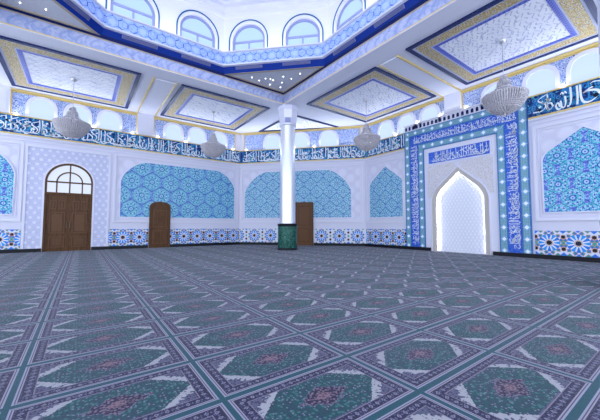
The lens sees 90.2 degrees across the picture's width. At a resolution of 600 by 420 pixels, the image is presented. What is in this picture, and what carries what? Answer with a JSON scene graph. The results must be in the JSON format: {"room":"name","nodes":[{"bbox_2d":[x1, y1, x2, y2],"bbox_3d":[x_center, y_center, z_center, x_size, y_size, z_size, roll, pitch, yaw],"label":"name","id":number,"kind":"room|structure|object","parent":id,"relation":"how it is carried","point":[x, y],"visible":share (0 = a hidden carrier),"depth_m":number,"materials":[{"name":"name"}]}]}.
{"room":"mosque","nodes":[
{"label":"mosque","id":0,"kind":"room"},
{"bbox_2d":[0,0,98,34],"bbox_3d":[-6.947,-5.968,7.881,2.999,0.130,2.999,2,-4,-36],"label":"ceiling","id":1,"kind":"structure","parent":0,"point":[55,11],"depth_m":8.82,"materials":[{"name":"beige paint"}]},
{"bbox_2d":[0,134,239,251],"bbox_3d":[-10.568,-1.597,13.656,16.700,6.870,0.350,2,-4,-36],"label":"wall","id":2,"kind":"structure","parent":0,"point":[3,224],"depth_m":14.67,"materials":[{"name":"white paint"}]},
{"bbox_2d":[0,85,10,112],"bbox_3d":[-12.297,-4.566,12.238,0.640,1.100,0.160,2,-4,-36],"label":"pilaster","id":3,"kind":"object","parent":2,"relation":"attached to","point":[5,91],"visible":1,"depth_m":12.28,"materials":[{"name":"white paint"}]},
{"bbox_2d":[0,229,20,249],"bbox_3d":[-14.436,1.104,10.453,6.860,0.815,0.020,2,-4,-36],"label":"dado","id":4,"kind":"object","parent":2,"relation":"attached to","point":[9,238],"visible":1,"depth_m":12.28,"materials":[{"name":"blue tile"}]},
{"bbox_2d":[0,139,24,220],"bbox_3d":[-14.291,-1.300,10.671,6.490,3.340,0.050,2,-4,-36],"label":"mosaic panel","id":5,"kind":"object","parent":2,"relation":"attached to","point":[8,154],"visible":1,"depth_m":12.36,"materials":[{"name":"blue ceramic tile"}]},
{"bbox_2d":[25,96,57,119],"bbox_3d":[-11.249,-4.450,13.053,1.070,0.960,0.070,2,-4,-36],"label":"window","id":6,"kind":"structure","parent":2,"relation":"in","point":[37,107],"depth_m":13.03,"materials":[{"name":"white glass"}]},
{"bbox_2d":[20,144,110,248],"bbox_3d":[-10.392,-0.545,13.474,3.060,4.450,0.060,2,-4,-36],"label":"surround","id":7,"kind":"object","parent":2,"relation":"attached to","point":[39,159],"visible":1,"depth_m":13.16,"materials":[{"name":"white tile"}]},
{"bbox_2d":[42,164,92,251],"bbox_3d":[-10.460,-0.131,13.544,1.720,3.930,0.230,2,-4,-36],"label":"door","id":8,"kind":"structure","parent":2,"relation":"in","point":[68,194],"depth_m":13.50,"materials":[{"name":"brown wood"}]},
{"bbox_2d":[10,90,136,133],"bbox_3d":[-10.181,-4.431,13.845,4.680,1.010,0.050,2,-4,-36],"label":"panel","id":9,"kind":"object","parent":2,"relation":"attached to","point":[18,99],"visible":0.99,"depth_m":13.49,"materials":[{"name":"blue tile"}]},
{"bbox_2d":[63,103,91,126],"bbox_3d":[-10.232,-4.409,13.795,1.070,0.960,0.070,2,-4,-36],"label":"window","id":10,"kind":"structure","parent":2,"relation":"in","point":[85,114],"depth_m":13.89,"materials":[{"name":"white glass"}]},
{"bbox_2d":[96,110,122,131],"bbox_3d":[-9.230,-4.367,14.525,1.070,0.960,0.070,2,-4,-36],"label":"window","id":11,"kind":"structure","parent":2,"relation":"in","point":[106,119],"depth_m":14.52,"materials":[{"name":"white glass"}]},
{"bbox_2d":[0,242,238,252],"bbox_3d":[-10.454,1.749,13.310,16.700,0.150,0.050,2,-4,-36],"label":"baseboard","id":12,"kind":"structure","parent":2,"relation":"attached to","point":[224,243],"depth_m":14.68,"materials":[{"name":"black"}]},
{"bbox_2d":[0,112,239,167],"bbox_3d":[-10.447,-3.412,13.577,16.680,1.045,0.080,2,-4,-36],"label":"frieze","id":13,"kind":"object","parent":2,"relation":"attached to","point":[10,124],"visible":0.9,"depth_m":14.54,"materials":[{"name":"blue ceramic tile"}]},
{"bbox_2d":[11,87,240,134],"bbox_3d":[-10.423,-4.995,13.649,16.700,0.085,0.130,2,-4,-36],"label":"crown molding","id":14,"kind":"structure","parent":2,"relation":"attached to","point":[15,89],"depth_m":14.46,"materials":[{"name":"gold"}]},
{"bbox_2d":[108,229,147,245],"bbox_3d":[-8.467,1.350,14.803,1.720,0.815,0.020,2,-4,-36],"label":"dado","id":15,"kind":"object","parent":2,"relation":"attached to","point":[116,237],"visible":1,"depth_m":14.76,"materials":[{"name":"blue tile"}]},
{"bbox_2d":[137,113,153,136],"bbox_3d":[-7.952,-4.388,15.405,0.760,1.100,0.160,2,-4,-36],"label":"pilaster","id":16,"kind":"object","parent":2,"relation":"attached to","point":[145,123],"visible":1,"depth_m":15.34,"materials":[{"name":"white paint"}]},
{"bbox_2d":[148,202,170,247],"bbox_3d":[-7.312,0.762,15.604,1.000,2.380,0.142,2,-4,-36],"label":"door","id":17,"kind":"structure","parent":2,"relation":"in","point":[159,212],"depth_m":15.57,"materials":[{"name":"brown wood"}]},
{"bbox_2d":[163,122,183,141],"bbox_3d":[-6.863,-4.270,16.250,1.070,0.960,0.070,2,-4,-36],"label":"window","id":18,"kind":"structure","parent":2,"relation":"in","point":[171,130],"depth_m":16.24,"materials":[{"name":"white glass"}]},
{"bbox_2d":[112,154,238,222],"bbox_3d":[-6.412,-0.976,16.413,6.500,3.340,0.050,2,-4,-36],"label":"mosaic panel","id":19,"kind":"object","parent":2,"relation":"attached to","point":[194,192],"visible":1,"depth_m":16.20,"materials":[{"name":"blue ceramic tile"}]},
{"bbox_2d":[153,118,235,149],"bbox_3d":[-5.811,-4.251,17.030,4.620,1.010,0.050,2,-4,-36],"label":"panel","id":20,"kind":"object","parent":2,"relation":"attached to","point":[159,124],"visible":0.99,"depth_m":16.67,"materials":[{"name":"blue tile"}]},
{"bbox_2d":[187,127,206,143],"bbox_3d":[-5.838,-4.228,16.997,1.070,0.960,0.070,2,-4,-36],"label":"window","id":21,"kind":"structure","parent":2,"relation":"in","point":[196,135],"depth_m":16.98,"materials":[{"name":"white glass"}]},
{"bbox_2d":[170,229,238,243],"bbox_3d":[-5.329,1.479,17.090,3.950,0.815,0.020,2,-4,-36],"label":"dado","id":22,"kind":"object","parent":2,"relation":"attached to","point":[177,236],"visible":1,"depth_m":16.96,"materials":[{"name":"blue tile"}]},
{"bbox_2d":[210,131,227,148],"bbox_3d":[-4.812,-4.186,17.745,1.070,0.960,0.070,2,-4,-36],"label":"window","id":23,"kind":"structure","parent":2,"relation":"in","point":[221,137],"depth_m":17.86,"materials":[{"name":"white glass"}]},
{"bbox_2d":[98,0,224,50],"bbox_3d":[-5.188,-7.883,11.725,4.515,2.780,0.300,2,-4,-36],"label":"wall","id":24,"kind":"structure","parent":0,"point":[169,10],"depth_m":11.85,"materials":[{"name":"white paint"}]},
{"bbox_2d":[105,0,159,27],"bbox_3d":[-6.082,-7.410,10.947,1.730,1.650,0.180,2,-4,-36],"label":"window","id":25,"kind":"structure","parent":24,"relation":"in","point":[140,10],"depth_m":11.06,"materials":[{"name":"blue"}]},
{"bbox_2d":[176,10,218,49],"bbox_3d":[-4.200,-7.333,12.318,1.730,1.650,0.180,2,-4,-36],"label":"window","id":26,"kind":"structure","parent":24,"relation":"in","point":[195,28],"depth_m":12.34,"materials":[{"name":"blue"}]},
{"bbox_2d":[225,66,323,92],"bbox_3d":[-1.099,-5.727,12.143,2.999,0.130,2.999,2,-4,-36],"label":"ceiling","id":27,"kind":"structure","parent":0,"point":[274,80],"depth_m":12.71,"materials":[{"name":"beige paint"}]},
{"bbox_2d":[224,0,328,50],"bbox_3d":[-1.023,-7.823,12.733,4.515,2.780,0.300,0,-3,9],"label":"wall","id":28,"kind":"structure","parent":0,"point":[274,24],"depth_m":12.58,"materials":[{"name":"white paint"}]},
{"bbox_2d":[70,0,407,66],"bbox_3d":[-1.888,-6.483,7.118,11.000,0.615,11.000,2,-4,-36],"label":"ring","id":29,"kind":"object","parent":28,"relation":"attached to","point":[110,20],"visible":1,"depth_m":11.03,"materials":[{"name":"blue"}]},
{"bbox_2d":[56,0,420,73],"bbox_3d":[-1.888,-6.066,7.095,10.240,0.230,10.240,2,-4,-36],"label":"fascia","id":30,"kind":"object","parent":29,"relation":"attached to","point":[91,23],"visible":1,"depth_m":10.90,"materials":[{"name":"blue paint"}]},
{"bbox_2d":[63,0,89,20],"bbox_3d":[-6.697,-6.018,8.838,0.076,0.103,1.120,0,-3,9],"label":"air vent","id":31,"kind":"object","parent":30,"relation":"attached to","point":[68,2],"visible":1,"depth_m":8.96,"materials":[{"name":"blue metal"}]},
{"bbox_2d":[122,35,157,48],"bbox_3d":[-5.639,-5.921,10.569,1.120,0.103,0.076,2,-4,-36],"label":"air vent","id":32,"kind":"object","parent":30,"relation":"attached to","point":[123,36],"visible":1,"depth_m":10.54,"materials":[{"name":"blue metal"}]},
{"bbox_2d":[181,54,210,65],"bbox_3d":[-4.056,-5.856,11.723,1.120,0.103,0.076,2,-4,-36],"label":"air vent","id":33,"kind":"object","parent":30,"relation":"attached to","point":[182,56],"visible":1,"depth_m":11.70,"materials":[{"name":"blue metal"}]},
{"bbox_2d":[236,65,261,69],"bbox_3d":[-2.082,-5.828,12.201,1.120,0.103,0.076,0,-3,9],"label":"air vent","id":34,"kind":"object","parent":30,"relation":"attached to","point":[250,66],"visible":1,"depth_m":12.19,"materials":[{"name":"blue metal"}]},
{"bbox_2d":[282,60,309,65],"bbox_3d":[-0.146,-5.843,11.899,1.120,0.103,0.076,0,-3,9],"label":"air vent","id":35,"kind":"object","parent":30,"relation":"attached to","point":[297,62],"visible":1,"depth_m":11.88,"materials":[{"name":"blue"}]},
{"bbox_2d":[333,38,355,54],"bbox_3d":[1.588,-5.899,10.843,0.076,0.103,1.120,2,-4,-36],"label":"air vent","id":36,"kind":"object","parent":30,"relation":"attached to","point":[352,40],"visible":1,"depth_m":10.80,"materials":[{"name":"blue"}]},
{"bbox_2d":[374,4,404,27],"bbox_3d":[2.744,-5.985,9.262,0.076,0.103,1.120,2,-4,-36],"label":"air vent","id":37,"kind":"object","parent":30,"relation":"attached to","point":[401,7],"visible":1,"depth_m":9.21,"materials":[{"name":"blue metal"}]},
{"bbox_2d":[229,19,267,50],"bbox_3d":[-2.187,-7.304,12.806,1.730,1.650,0.180,0,-3,9],"label":"window","id":38,"kind":"structure","parent":28,"relation":"in","point":[249,36],"depth_m":12.85,"materials":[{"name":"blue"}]},
{"bbox_2d":[180,0,336,18],"bbox_3d":[-1.886,-8.612,7.236,10.900,0.090,10.900,2,-4,-36],"label":"crown molding","id":39,"kind":"structure","parent":28,"relation":"attached to","point":[185,1],"depth_m":12.50,"materials":[{"name":"white paint"}]},
{"bbox_2d":[282,13,322,45],"bbox_3d":[0.116,-7.322,12.447,1.730,1.650,0.180,0,-3,9],"label":"window","id":40,"kind":"structure","parent":28,"relation":"in","point":[303,31],"depth_m":12.49,"materials":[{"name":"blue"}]},
{"bbox_2d":[0,0,597,132],"bbox_3d":[-2.034,-5.573,6.503,21.800,0.300,21.600,2,-4,-36],"label":"ceiling","id":41,"kind":"structure","parent":0,"point":[270,116],"depth_m":11.68,"materials":[{"name":"white paint"}]},
{"bbox_2d":[0,35,140,108],"bbox_3d":[-8.871,-5.116,11.747,4.120,0.050,4.120,2,-4,-36],"label":"ceiling panel","id":42,"kind":"object","parent":41,"relation":"attached to","point":[26,65],"visible":1,"depth_m":11.41,"materials":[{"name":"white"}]},
{"bbox_2d":[52,78,90,139],"bbox_3d":[-8.884,-3.929,11.698,1.242,2.400,1.236,2,-4,-36],"label":"chandelier","id":43,"kind":"object","parent":42,"relation":"hanging from","point":[76,127],"visible":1,"depth_m":11.44,"materials":[{"name":"silver metal"}]},
{"bbox_2d":[0,4,283,105],"bbox_3d":[-4.983,-5.457,11.307,10.240,0.610,0.345,2,-4,-36],"label":"ceiling beam","id":44,"kind":"structure","parent":41,"relation":"attached to","point":[13,20],"depth_m":10.41,"materials":[{"name":"white paint"}]},
{"bbox_2d":[137,77,176,116],"bbox_3d":[-6.657,-5.008,13.663,0.860,0.050,4.550,2,-4,-36],"label":"rib","id":45,"kind":"object","parent":41,"relation":"attached to","point":[158,92],"visible":1,"depth_m":13.25,"materials":[{"name":"white paint"}]},
{"bbox_2d":[160,84,269,130],"bbox_3d":[-4.344,-4.931,15.021,4.120,0.050,4.120,2,-4,-36],"label":"ceiling panel","id":46,"kind":"object","parent":41,"relation":"attached to","point":[192,104],"visible":1,"depth_m":14.72,"materials":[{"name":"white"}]},
{"bbox_2d":[200,111,225,157],"bbox_3d":[-4.335,-3.744,14.976,1.242,2.400,1.236,2,-4,-36],"label":"chandelier","id":47,"kind":"object","parent":46,"relation":"hanging from","point":[216,149],"visible":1,"depth_m":14.69,"materials":[{"name":"silver metal"}]},
{"bbox_2d":[259,115,337,131],"bbox_3d":[-0.064,-4.775,17.770,3.500,0.050,3.480,2,-4,-36],"label":"ceiling panel","id":48,"kind":"object","parent":41,"relation":"attached to","point":[302,123],"visible":0.73,"depth_m":17.07,"materials":[{"name":"white paint"}]},
{"bbox_2d":[307,67,435,122],"bbox_3d":[3.163,-4.999,13.644,4.080,0.050,4.080,2,-4,-36],"label":"ceiling panel","id":49,"kind":"object","parent":41,"relation":"attached to","point":[386,93],"visible":0.87,"depth_m":13.27,"materials":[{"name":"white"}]},
{"bbox_2d":[353,99,380,151],"bbox_3d":[3.030,-3.812,13.606,1.242,2.400,1.236,2,-4,-36],"label":"chandelier","id":50,"kind":"object","parent":49,"relation":"hanging from","point":[358,140],"visible":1,"depth_m":13.33,"materials":[{"name":"silver metal"}]},
{"bbox_2d":[283,0,472,103],"bbox_3d":[2.350,-5.512,10.163,0.345,0.610,10.240,2,-4,-36],"label":"ceiling beam","id":51,"kind":"structure","parent":41,"relation":"attached to","point":[424,13],"depth_m":9.75,"materials":[{"name":"white paint"}]},
{"bbox_2d":[379,55,460,96],"bbox_3d":[4.864,-5.104,11.706,4.500,0.050,0.800,2,-4,-36],"label":"rib","id":52,"kind":"object","parent":41,"relation":"attached to","point":[399,66],"visible":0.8,"depth_m":11.46,"materials":[{"name":"white paint"}]},
{"bbox_2d":[406,0,597,84],"bbox_3d":[6.280,-5.237,9.277,4.080,0.050,4.080,2,-4,-36],"label":"ceiling panel","id":53,"kind":"object","parent":41,"relation":"attached to","point":[468,50],"visible":0.94,"depth_m":9.07,"materials":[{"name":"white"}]},
{"bbox_2d":[481,39,528,115],"bbox_3d":[6.273,-4.051,9.220,1.242,2.400,1.236,2,-4,-36],"label":"chandelier","id":54,"kind":"object","parent":53,"relation":"hanging from","point":[517,96],"visible":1,"depth_m":8.95,"materials":[{"name":"silver metal"}]},
{"bbox_2d":[239,127,365,245],"bbox_3d":[0.025,-1.356,17.845,7.574,6.870,0.350,-1,-3,12],"label":"wall","id":55,"kind":"structure","parent":0,"point":[242,225],"depth_m":17.37,"materials":[{"name":"white paint"}]},
{"bbox_2d":[239,229,277,241],"bbox_3d":[-1.986,1.527,17.908,3.490,0.815,0.020,-1,-3,12],"label":"dado","id":56,"kind":"object","parent":55,"relation":"attached to","point":[245,235],"visible":0.58,"depth_m":18.00,"materials":[{"name":"blue tile"}]},
{"bbox_2d":[263,133,280,149],"bbox_3d":[-1.667,-4.161,18.131,1.170,0.960,0.070,-1,-3,12],"label":"window","id":57,"kind":"structure","parent":55,"relation":"in","point":[271,141],"depth_m":18.14,"materials":[{"name":"white glass"}]},
{"bbox_2d":[240,164,363,221],"bbox_3d":[-0.025,-0.932,17.627,7.354,3.320,0.050,-1,-3,12],"label":"mosaic panel","id":58,"kind":"object","parent":55,"relation":"attached to","point":[335,192],"visible":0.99,"depth_m":17.47,"materials":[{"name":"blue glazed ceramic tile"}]},
{"bbox_2d":[240,125,363,134],"bbox_3d":[-0.020,-4.756,17.796,7.574,0.085,0.130,-1,-3,12],"label":"crown molding","id":59,"kind":"structure","parent":55,"relation":"attached to","point":[355,125],"depth_m":17.56,"materials":[{"name":"gold"}]},
{"bbox_2d":[244,127,359,150],"bbox_3d":[-0.012,-4.203,17.805,7.074,1.010,0.050,-1,-3,12],"label":"panel","id":60,"kind":"object","parent":55,"relation":"attached to","point":[346,135],"visible":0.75,"depth_m":17.64,"materials":[{"name":"blue tile"}]},
{"bbox_2d":[239,242,364,245],"bbox_3d":[-0.019,1.988,17.464,7.574,0.150,0.050,-1,-3,12],"label":"baseboard","id":61,"kind":"structure","parent":55,"relation":"attached to","point":[240,243],"depth_m":17.21,"materials":[{"name":"black"}]},
{"bbox_2d":[240,145,364,167],"bbox_3d":[-0.016,-3.172,17.733,7.516,1.045,0.080,-1,-3,12],"label":"frieze","id":62,"kind":"object","parent":55,"relation":"attached to","point":[342,152],"visible":0.86,"depth_m":17.60,"materials":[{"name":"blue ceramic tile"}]},
{"bbox_2d":[295,132,309,147],"bbox_3d":[-0.002,-4.178,17.791,1.170,0.960,0.070,-1,-3,12],"label":"window","id":63,"kind":"structure","parent":55,"relation":"in","point":[302,139],"depth_m":17.77,"materials":[{"name":"white glass"}]},
{"bbox_2d":[295,202,312,245],"bbox_3d":[0.255,0.799,17.427,1.040,2.520,0.142,-1,-3,12],"label":"door","id":64,"kind":"structure","parent":55,"relation":"in","point":[304,210],"depth_m":17.40,"materials":[{"name":"brown wood"}]},
{"bbox_2d":[319,130,338,146],"bbox_3d":[1.683,-4.196,17.448,1.170,0.960,0.070,-1,-3,12],"label":"window","id":65,"kind":"structure","parent":55,"relation":"in","point":[327,137],"depth_m":17.45,"materials":[{"name":"white glass"}]},
{"bbox_2d":[314,229,365,243],"bbox_3d":[2.238,1.484,17.046,2.914,0.815,0.020,-1,-3,12],"label":"dado","id":66,"kind":"object","parent":55,"relation":"attached to","point":[320,235],"visible":1,"depth_m":17.03,"materials":[{"name":"blue tile"}]},
{"bbox_2d":[329,0,376,36],"bbox_3d":[2.637,-7.942,10.505,0.300,2.780,4.515,2,-4,-36],"label":"wall","id":67,"kind":"structure","parent":0,"point":[332,9],"depth_m":11.91,"materials":[{"name":"white paint"}]},
{"bbox_2d":[210,0,281,6],"bbox_3d":[-1.885,-9.201,7.268,10.900,0.170,10.900,2,-4,-36],"label":"ceiling","id":68,"kind":"structure","parent":67,"relation":"attached to","point":[229,3],"depth_m":12.74,"materials":[{"name":"white paint"}]},
{"bbox_2d":[193,0,330,13],"bbox_3d":[-1.885,-8.867,7.250,10.900,0.140,10.900,2,-4,-36],"label":"crown molding","id":69,"kind":"structure","parent":67,"relation":"attached to","point":[306,2],"depth_m":12.54,"materials":[{"name":"white paint"}]},
{"bbox_2d":[332,0,365,33],"bbox_3d":[1.885,-7.379,11.370,0.180,1.650,1.730,2,-4,-36],"label":"window","id":70,"kind":"structure","parent":67,"relation":"in","point":[351,9],"depth_m":11.48,"materials":[{"name":"white"}]},
{"bbox_2d":[365,106,599,253],"bbox_3d":[8.558,-1.748,10.567,0.350,6.870,16.000,2,-4,-36],"label":"wall","id":71,"kind":"structure","parent":0,"point":[582,225],"depth_m":10.45,"materials":[{"name":"white paint"}]},
{"bbox_2d":[365,133,404,162],"bbox_3d":[4.445,-3.267,15.931,0.080,1.045,2.571,2,-4,-36],"label":"frieze","id":72,"kind":"object","parent":71,"relation":"attached to","point":[393,144],"visible":0.91,"depth_m":15.68,"materials":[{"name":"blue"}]},
{"bbox_2d":[366,155,405,222],"bbox_3d":[4.470,-0.999,15.795,0.050,3.340,2.520,2,-4,-36],"label":"mosaic panel","id":73,"kind":"object","parent":71,"relation":"attached to","point":[385,183],"visible":1,"depth_m":15.70,"materials":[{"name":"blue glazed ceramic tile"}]},
{"bbox_2d":[377,120,394,139],"bbox_3d":[4.547,-4.280,15.857,0.070,0.960,1.070,2,-4,-36],"label":"window","id":74,"kind":"structure","parent":71,"relation":"in","point":[386,129],"depth_m":15.83,"materials":[{"name":"white glass"}]},
{"bbox_2d":[366,229,405,245],"bbox_3d":[4.456,1.412,15.704,0.020,0.815,2.540,2,-4,-36],"label":"dado","id":75,"kind":"object","parent":71,"relation":"attached to","point":[373,236],"visible":1,"depth_m":15.60,"materials":[{"name":"blue tile"}]},
{"bbox_2d":[368,99,443,139],"bbox_3d":[5.142,-4.348,15.062,0.050,1.010,4.450,2,-4,-36],"label":"panel","id":76,"kind":"object","parent":71,"relation":"attached to","point":[374,127],"visible":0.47,"depth_m":15.11,"materials":[{"name":"blue tile"}]},
{"bbox_2d":[397,112,416,134],"bbox_3d":[5.290,-4.335,14.841,0.070,0.960,1.070,2,-4,-36],"label":"window","id":77,"kind":"structure","parent":71,"relation":"in","point":[409,118],"depth_m":14.90,"materials":[{"name":"white glass"}]},
{"bbox_2d":[419,104,440,123],"bbox_3d":[6.010,-4.389,13.857,0.070,0.960,1.070,2,-4,-36],"label":"window","id":78,"kind":"structure","parent":71,"relation":"in","point":[430,111],"depth_m":13.86,"materials":[{"name":"white glass"}]},
{"bbox_2d":[444,91,461,113],"bbox_3d":[6.616,-4.653,12.963,0.160,0.810,0.700,2,-4,-36],"label":"pilaster","id":79,"kind":"object","parent":71,"relation":"attached to","point":[452,102],"visible":0.96,"depth_m":12.89,"materials":[{"name":"white paint"}]},
{"bbox_2d":[402,99,532,254],"bbox_3d":[6.946,-1.211,12.893,0.760,6.050,5.200,2,-4,-36],"label":"mihrab","id":80,"kind":"object","parent":71,"relation":"attached to","point":[485,208],"visible":0.99,"depth_m":12.38,"materials":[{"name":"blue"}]},
{"bbox_2d":[365,244,599,262],"bbox_3d":[8.373,1.599,10.250,0.100,0.150,16.000,2,-4,-36],"label":"baseboard","id":81,"kind":"structure","parent":71,"relation":"attached to","point":[510,254],"depth_m":10.62,"materials":[{"name":"black"}]},
{"bbox_2d":[368,41,598,124],"bbox_3d":[8.368,-5.144,10.612,0.130,0.085,16.000,2,-4,-36],"label":"crown molding","id":82,"kind":"structure","parent":71,"relation":"attached to","point":[597,42],"depth_m":11.19,"materials":[{"name":"gold"}]},
{"bbox_2d":[480,81,508,109],"bbox_3d":[7.613,-4.508,11.663,0.070,0.960,1.070,2,-4,-36],"label":"window","id":83,"kind":"structure","parent":71,"relation":"in","point":[491,87],"depth_m":11.84,"materials":[{"name":"white glass"}]},
{"bbox_2d":[461,45,598,108],"bbox_3d":[8.282,-4.582,10.767,0.050,1.010,4.800,2,-4,-36],"label":"panel","id":84,"kind":"object","parent":71,"relation":"attached to","point":[471,97],"visible":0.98,"depth_m":11.04,"materials":[{"name":"blue tile"}]},
{"bbox_2d":[522,65,559,96],"bbox_3d":[8.445,-4.570,10.526,0.070,0.960,1.070,2,-4,-36],"label":"window","id":85,"kind":"structure","parent":71,"relation":"in","point":[543,78],"depth_m":10.48,"materials":[{"name":"white glass"}]},
{"bbox_2d":[527,76,599,125],"bbox_3d":[10.657,-3.729,7.435,0.080,1.045,8.301,2,-4,-36],"label":"frieze","id":86,"kind":"object","parent":71,"relation":"attached to","point":[585,94],"visible":1,"depth_m":9.94,"materials":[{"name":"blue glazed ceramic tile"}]},
{"bbox_2d":[532,112,599,220],"bbox_3d":[9.063,-1.340,9.512,0.050,3.340,2.660,2,-4,-36],"label":"mosaic panel","id":87,"kind":"object","parent":71,"relation":"attached to","point":[569,176],"visible":1,"depth_m":9.84,"materials":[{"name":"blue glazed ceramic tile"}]},
{"bbox_2d":[535,231,599,257],"bbox_3d":[10.691,0.949,7.175,0.020,0.815,8.250,2,-4,-36],"label":"dado","id":88,"kind":"object","parent":71,"relation":"attached to","point":[564,243],"visible":1,"depth_m":9.77,"materials":[{"name":"blue tile"}]},
{"bbox_2d":[566,48,599,85],"bbox_3d":[9.170,-4.624,9.534,0.070,0.960,1.070,2,-4,-36],"label":"window","id":89,"kind":"structure","parent":71,"relation":"in","point":[585,65],"depth_m":9.61,"materials":[{"name":"white glass"}]},
{"bbox_3d":[-1.877,1.614,6.476,22.500,0.285,22.000,2,-4,-36],"label":"floor","id":90,"kind":"structure","parent":0,"visible":0},
{"bbox_2d":[0,245,599,419],"bbox_3d":[-1.876,1.453,6.271,22.250,0.015,21.655,2,-4,-36],"label":"carpet","id":91,"kind":"object","parent":90,"relation":"on","point":[215,332],"visible":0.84,"depth_m":3.02,"materials":[{"name":"carpet"}]},
{"bbox_2d":[277,104,297,249],"bbox_3d":[-0.591,-1.548,14.370,0.961,6.870,0.961,-3,-4,42],"label":"column","id":92,"kind":"structure","parent":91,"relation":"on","point":[287,227],"depth_m":14.07,"materials":[{"name":"white paint"}]},
{"bbox_2d":[597,0,599,220],"bbox_3d":[6.056,-2.030,5.498,0.961,6.870,0.961,-3,-4,42],"label":"column","id":93,"kind":"structure","parent":91,"relation":"on","point":[598,1],"depth_m":5.76,"materials":[{"name":"white"}]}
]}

